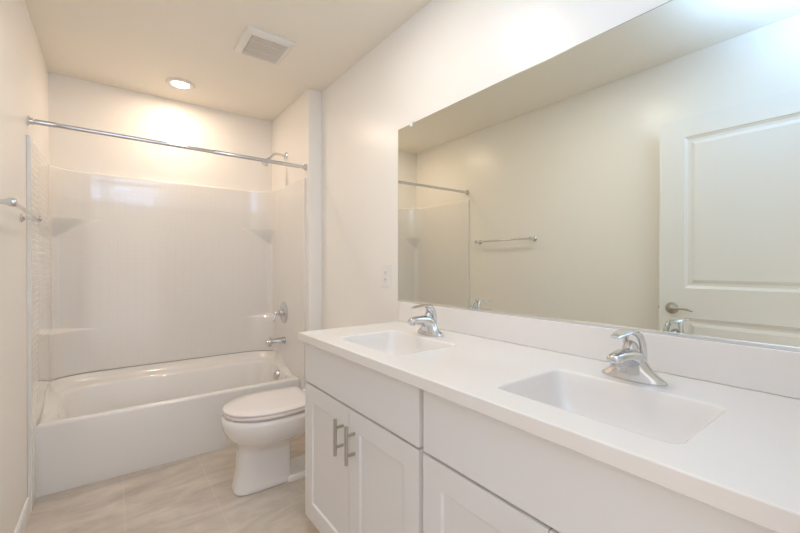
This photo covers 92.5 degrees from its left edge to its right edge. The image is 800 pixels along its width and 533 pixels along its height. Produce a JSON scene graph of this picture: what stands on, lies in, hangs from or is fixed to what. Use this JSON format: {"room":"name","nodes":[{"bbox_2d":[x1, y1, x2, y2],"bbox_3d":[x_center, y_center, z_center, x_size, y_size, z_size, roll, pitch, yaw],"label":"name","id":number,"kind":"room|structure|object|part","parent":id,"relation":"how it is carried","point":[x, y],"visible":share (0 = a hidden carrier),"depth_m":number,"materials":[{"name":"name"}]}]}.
{"room":"bathroom","nodes":[
{"label":"bathroom","id":0,"kind":"room"},
{"bbox_2d":[0,0,48,532],"bbox_3d":[-1.318,-0.033,1.122,0.100,2.440,3.316,0,0,-37],"label":"wall","id":1,"kind":"structure","parent":0,"point":[24,73],"depth_m":1.62,"materials":[{"name":"paint"}]},
{"bbox_2d":[0,198,42,221],"bbox_3d":[-1.506,-0.219,1.517,0.072,0.042,0.617,0,0,-37],"label":"towel bar","id":2,"kind":"object","parent":1,"relation":"attached to","point":[12,202],"visible":1,"depth_m":1.48,"materials":[{"name":"silver metal"}]},
{"bbox_3d":[-1.334,-0.218,1.287,0.072,0.042,0.042,0,0,-37],"label":"post","id":3,"kind":"part","parent":2,"relation":"part of","materials":[{"name":"silver metal"}]},
{"bbox_3d":[-1.678,-0.220,1.748,0.072,0.042,0.042,0,0,-37],"label":"post","id":4,"kind":"part","parent":2,"relation":"part of","materials":[{"name":"silver metal"}]},
{"bbox_2d":[14,497,30,532],"bbox_3d":[-1.032,1.148,0.836,0.012,0.080,2.509,0,0,-37],"label":"baseboard","id":5,"kind":"structure","parent":1,"relation":"attached to","point":[24,517],"depth_m":1.73,"materials":[{"name":"white paint"}]},
{"bbox_2d":[27,115,306,170],"bbox_3d":[-1.240,-0.709,2.300,1.439,0.048,0.048,0,0,-38],"label":"curtain rod","id":6,"kind":"object","parent":1,"relation":"attached to","point":[30,121],"visible":1,"depth_m":2.17,"materials":[{"name":"silver metal"}]},
{"bbox_2d":[49,72,271,190],"bbox_3d":[-1.684,-0.039,2.981,1.738,2.440,0.100,0,0,-37],"label":"wall","id":7,"kind":"structure","parent":0,"point":[76,102],"depth_m":2.81,"materials":[{"name":"paint"}]},
{"bbox_2d":[26,135,305,511],"bbox_3d":[-1.453,0.275,2.588,1.437,1.814,0.804,0,0,-37],"label":"tub surround","id":8,"kind":"object","parent":7,"relation":"attached to","point":[122,272],"visible":0.94,"depth_m":2.77,"materials":[{"name":"plastic"}]},
{"bbox_2d":[266,336,285,346],"bbox_3d":[-0.978,0.584,3.006,0.145,0.078,0.062,0,0,-37],"label":"tub spout","id":9,"kind":"object","parent":8,"relation":"attached to","point":[282,340],"visible":1,"depth_m":2.99,"materials":[{"name":"silver metal"}]},
{"bbox_2d":[273,302,287,322],"bbox_3d":[-0.962,0.366,3.025,0.098,0.172,0.172,0,0,-37],"label":"tub valve","id":10,"kind":"object","parent":8,"relation":"attached to","point":[282,312],"visible":1,"depth_m":3.01,"materials":[{"name":"silver metal"}]},
{"bbox_3d":[-0.976,0.389,3.004,0.050,0.086,0.056,0,0,-37],"label":"lever","id":11,"kind":"part","parent":10,"relation":"part of","materials":[{"name":"silver metal"}]},
{"bbox_2d":[24,434,319,532],"bbox_3d":[-0.324,1.217,1.164,1.738,0.060,4.646,0,0,-37],"label":"floor","id":12,"kind":"structure","parent":0,"point":[194,494],"depth_m":1.91,"materials":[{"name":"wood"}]},
{"bbox_2d":[36,350,299,497],"bbox_3d":[-1.495,0.947,2.647,1.436,0.470,0.661,0,0,-37],"label":"bathtub","id":13,"kind":"object","parent":12,"relation":"on","point":[96,426],"visible":0.79,"depth_m":2.37,"materials":[{"name":"white ceramic"}]},
{"bbox_3d":[-0.967,0.851,3.013,0.049,0.076,0.068,0,0,-37],"label":"overflow plate","id":14,"kind":"part","parent":13,"relation":"part of","materials":[{"name":"silver metal"}]},
{"bbox_2d":[221,387,304,495],"bbox_3d":[-0.619,0.815,2.207,0.756,0.738,0.444,0,0,-37],"label":"toilet","id":15,"kind":"object","parent":12,"relation":"on","point":[262,426],"visible":0.57,"depth_m":2.01,"materials":[{"name":"white ceramic"}]},
{"bbox_3d":[-0.733,0.770,2.122,0.453,0.018,0.374,0,0,-37],"label":"seat","id":16,"kind":"part","parent":15,"relation":"part of","materials":[{"name":"white plastic"}]},
{"bbox_3d":[-0.731,0.750,2.123,0.460,0.017,0.374,0,0,-37],"label":"lid","id":17,"kind":"part","parent":15,"relation":"part of","materials":[{"name":"white plastic"}]},
{"bbox_2d":[305,343,426,532],"bbox_3d":[0.023,0.753,1.494,0.580,0.866,0.783,0,0,-37],"label":"vanity cabinet","id":18,"kind":"object","parent":12,"relation":"on","point":[364,451],"visible":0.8,"depth_m":1.28,"materials":[{"name":"white paint"}]},
{"bbox_3d":[-0.286,0.781,1.503,0.020,0.567,0.381,0,0,-37],"label":"door","id":19,"kind":"part","parent":18,"relation":"part of","materials":[{"name":"white paint"}]},
{"bbox_3d":[-0.219,0.606,1.365,0.038,0.129,0.012,0,0,-37],"label":"handle","id":20,"kind":"part","parent":18,"relation":"part of","materials":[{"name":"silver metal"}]},
{"bbox_3d":[-0.171,0.606,1.300,0.038,0.129,0.012,0,0,-37],"label":"handle","id":21,"kind":"part","parent":18,"relation":"part of","materials":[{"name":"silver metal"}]},
{"bbox_3d":[-0.171,0.407,1.348,0.020,0.165,0.766,0,0,-37],"label":"drawer","id":22,"kind":"part","parent":18,"relation":"part of","materials":[{"name":"white paint"}]},
{"bbox_3d":[-0.055,0.782,1.195,0.020,0.567,0.381,0,0,-37],"label":"door","id":23,"kind":"part","parent":18,"relation":"part of","materials":[{"name":"white paint"}]},
{"bbox_2d":[298,301,799,532],"bbox_3d":[0.252,0.303,1.203,0.564,0.238,1.560,0,0,-37],"label":"countertop","id":24,"kind":"structure","parent":18,"relation":"on","point":[723,434],"depth_m":0.89,"materials":[{"name":"stone"}]},
{"bbox_2d":[339,330,456,355],"bbox_3d":[-0.020,0.353,1.466,0.285,0.137,0.410,0,0,-37],"label":"sink","id":25,"kind":"object","parent":24,"relation":"in","point":[386,342],"depth_m":1.61,"materials":[{"name":"white ceramic"}]},
{"bbox_2d":[408,304,443,336],"bbox_3d":[0.099,0.219,1.597,0.147,0.129,0.136,0,0,-6],"label":"faucet","id":26,"kind":"object","parent":24,"relation":"on","point":[428,322],"visible":1,"depth_m":1.56,"materials":[{"name":"silver metal"}]},
{"bbox_3d":[0.092,0.196,1.575,0.116,0.084,0.060,0,0,-37],"label":"handle","id":27,"kind":"part","parent":26,"relation":"part of","materials":[{"name":"silver metal"}]},
{"bbox_3d":[0.115,0.242,1.575,0.136,0.083,0.147,0,0,22],"label":"spout","id":28,"kind":"part","parent":26,"relation":"part of","materials":[{"name":"silver metal"}]},
{"bbox_2d":[497,369,726,443],"bbox_3d":[0.445,0.355,0.846,0.280,0.137,0.380,0,0,-37],"label":"sink","id":29,"kind":"object","parent":24,"relation":"in","point":[655,415],"depth_m":0.91,"materials":[{"name":"white ceramic"}]},
{"bbox_2d":[601,329,667,386],"bbox_3d":[0.565,0.221,0.971,0.147,0.129,0.136,0,0,-6],"label":"faucet","id":30,"kind":"object","parent":24,"relation":"on","point":[629,363],"visible":1,"depth_m":0.94,"materials":[{"name":"silver metal"}]},
{"bbox_3d":[0.558,0.198,0.949,0.116,0.084,0.060,0,0,-37],"label":"handle","id":31,"kind":"part","parent":30,"relation":"part of","materials":[{"name":"silver metal"}]},
{"bbox_3d":[0.565,0.244,0.971,0.147,0.083,0.136,0,0,-6],"label":"spout","id":32,"kind":"part","parent":30,"relation":"part of","materials":[{"name":"silver metal"}]},
{"bbox_2d":[423,391,775,532],"bbox_3d":[0.484,0.755,0.877,0.580,0.866,0.752,0,0,-37],"label":"vanity cabinet","id":33,"kind":"object","parent":12,"relation":"on","point":[482,473],"visible":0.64,"depth_m":0.76,"materials":[{"name":"white paint"}]},
{"bbox_3d":[0.180,0.783,0.880,0.020,0.567,0.366,0,0,-37],"label":"door","id":34,"kind":"part","parent":33,"relation":"part of","materials":[{"name":"white paint"}]},
{"bbox_2d":[25,0,431,121],"bbox_3d":[-0.656,-1.294,1.600,1.738,0.080,3.536,0,0,-37],"label":"ceiling","id":35,"kind":"structure","parent":0,"point":[133,45],"depth_m":2.15,"materials":[{"name":"white paint"}]},
{"bbox_2d":[165,77,194,90],"bbox_3d":[-1.511,-1.252,2.637,0.180,0.011,0.180,0,0,-37],"label":"recessed light","id":36,"kind":"object","parent":35,"relation":"in","point":[176,83],"visible":1,"depth_m":2.62,"materials":[{"name":"white paint"}]},
{"bbox_2d":[172,81,188,87],"bbox_3d":[-1.511,-1.252,2.637,0.107,0.009,0.107,0,0,-37],"label":"diffuser","id":37,"kind":"object","parent":36,"relation":"attached to","point":[175,84],"depth_m":2.63,"materials":[{"name":"white plastic"}]},
{"bbox_2d":[234,25,295,64],"bbox_3d":[-0.773,-1.244,2.183,0.262,0.024,0.290,0,0,-37],"label":"ceiling vent","id":38,"kind":"object","parent":35,"relation":"in","point":[256,43],"visible":1,"depth_m":2.15,"materials":[{"name":"white plastic"}]},
{"bbox_2d":[242,35,286,62],"bbox_3d":[-0.773,-1.245,2.184,0.189,0.021,0.216,0,0,-37],"label":"grille","id":39,"kind":"object","parent":38,"relation":"attached to","point":[260,47],"depth_m":2.17,"materials":[{"name":"white plastic"}]},
{"bbox_2d":[272,89,321,381],"bbox_3d":[-0.841,-0.039,3.053,0.100,2.440,0.794,0,0,-37],"label":"wall","id":40,"kind":"structure","parent":0,"point":[297,131],"depth_m":2.75,"materials":[{"name":"paint"}]},
{"bbox_2d":[261,152,287,166],"bbox_3d":[-0.985,-0.840,2.990,0.202,0.139,0.068,0,0,-37],"label":"shower head","id":41,"kind":"object","parent":40,"relation":"attached to","point":[285,155],"visible":0.82,"depth_m":3.00},
{"bbox_3d":[-0.966,-0.859,3.004,0.138,0.066,0.019,0,0,-37],"label":"shower arm","id":42,"kind":"part","parent":41,"relation":"part of","materials":[{"name":"silver metal"}]},
{"bbox_2d":[322,0,670,329],"bbox_3d":[-0.006,-0.036,2.103,0.100,2.440,3.316,0,0,-37],"label":"wall","id":43,"kind":"structure","parent":0,"point":[448,52],"depth_m":2.05,"materials":[{"name":"paint"}]},
{"bbox_2d":[382,265,390,286],"bbox_3d":[-0.078,0.052,2.108,0.010,0.122,0.080,0,0,-37],"label":"wall outlet","id":44,"kind":"object","parent":43,"relation":"attached to","point":[386,269],"visible":1,"depth_m":2.10,"materials":[{"name":"white plastic"}]},
{"bbox_2d":[384,270,386,281],"bbox_3d":[-0.080,0.052,2.106,0.002,0.068,0.034,0,0,-37],"label":"receptacle","id":45,"kind":"object","parent":44,"relation":"attached to","point":[385,271],"depth_m":2.10,"materials":[{"name":"grey plastic"}]},
{"bbox_2d":[398,0,799,350],"bbox_3d":[0.464,-0.274,1.379,0.011,0.914,1.584,0,0,-37],"label":"wall mirror","id":46,"kind":"object","parent":43,"relation":"attached to","point":[643,175],"visible":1,"depth_m":1.10,"materials":[{"name":"clear glass"}]},
{"bbox_2d":[399,301,799,398],"bbox_3d":[0.470,0.234,1.365,0.020,0.101,1.560,0,0,-37],"label":"backsplash","id":47,"kind":"structure","parent":43,"relation":"attached to","point":[775,371],"depth_m":1.04,"materials":[{"name":"stone"}]}
]}

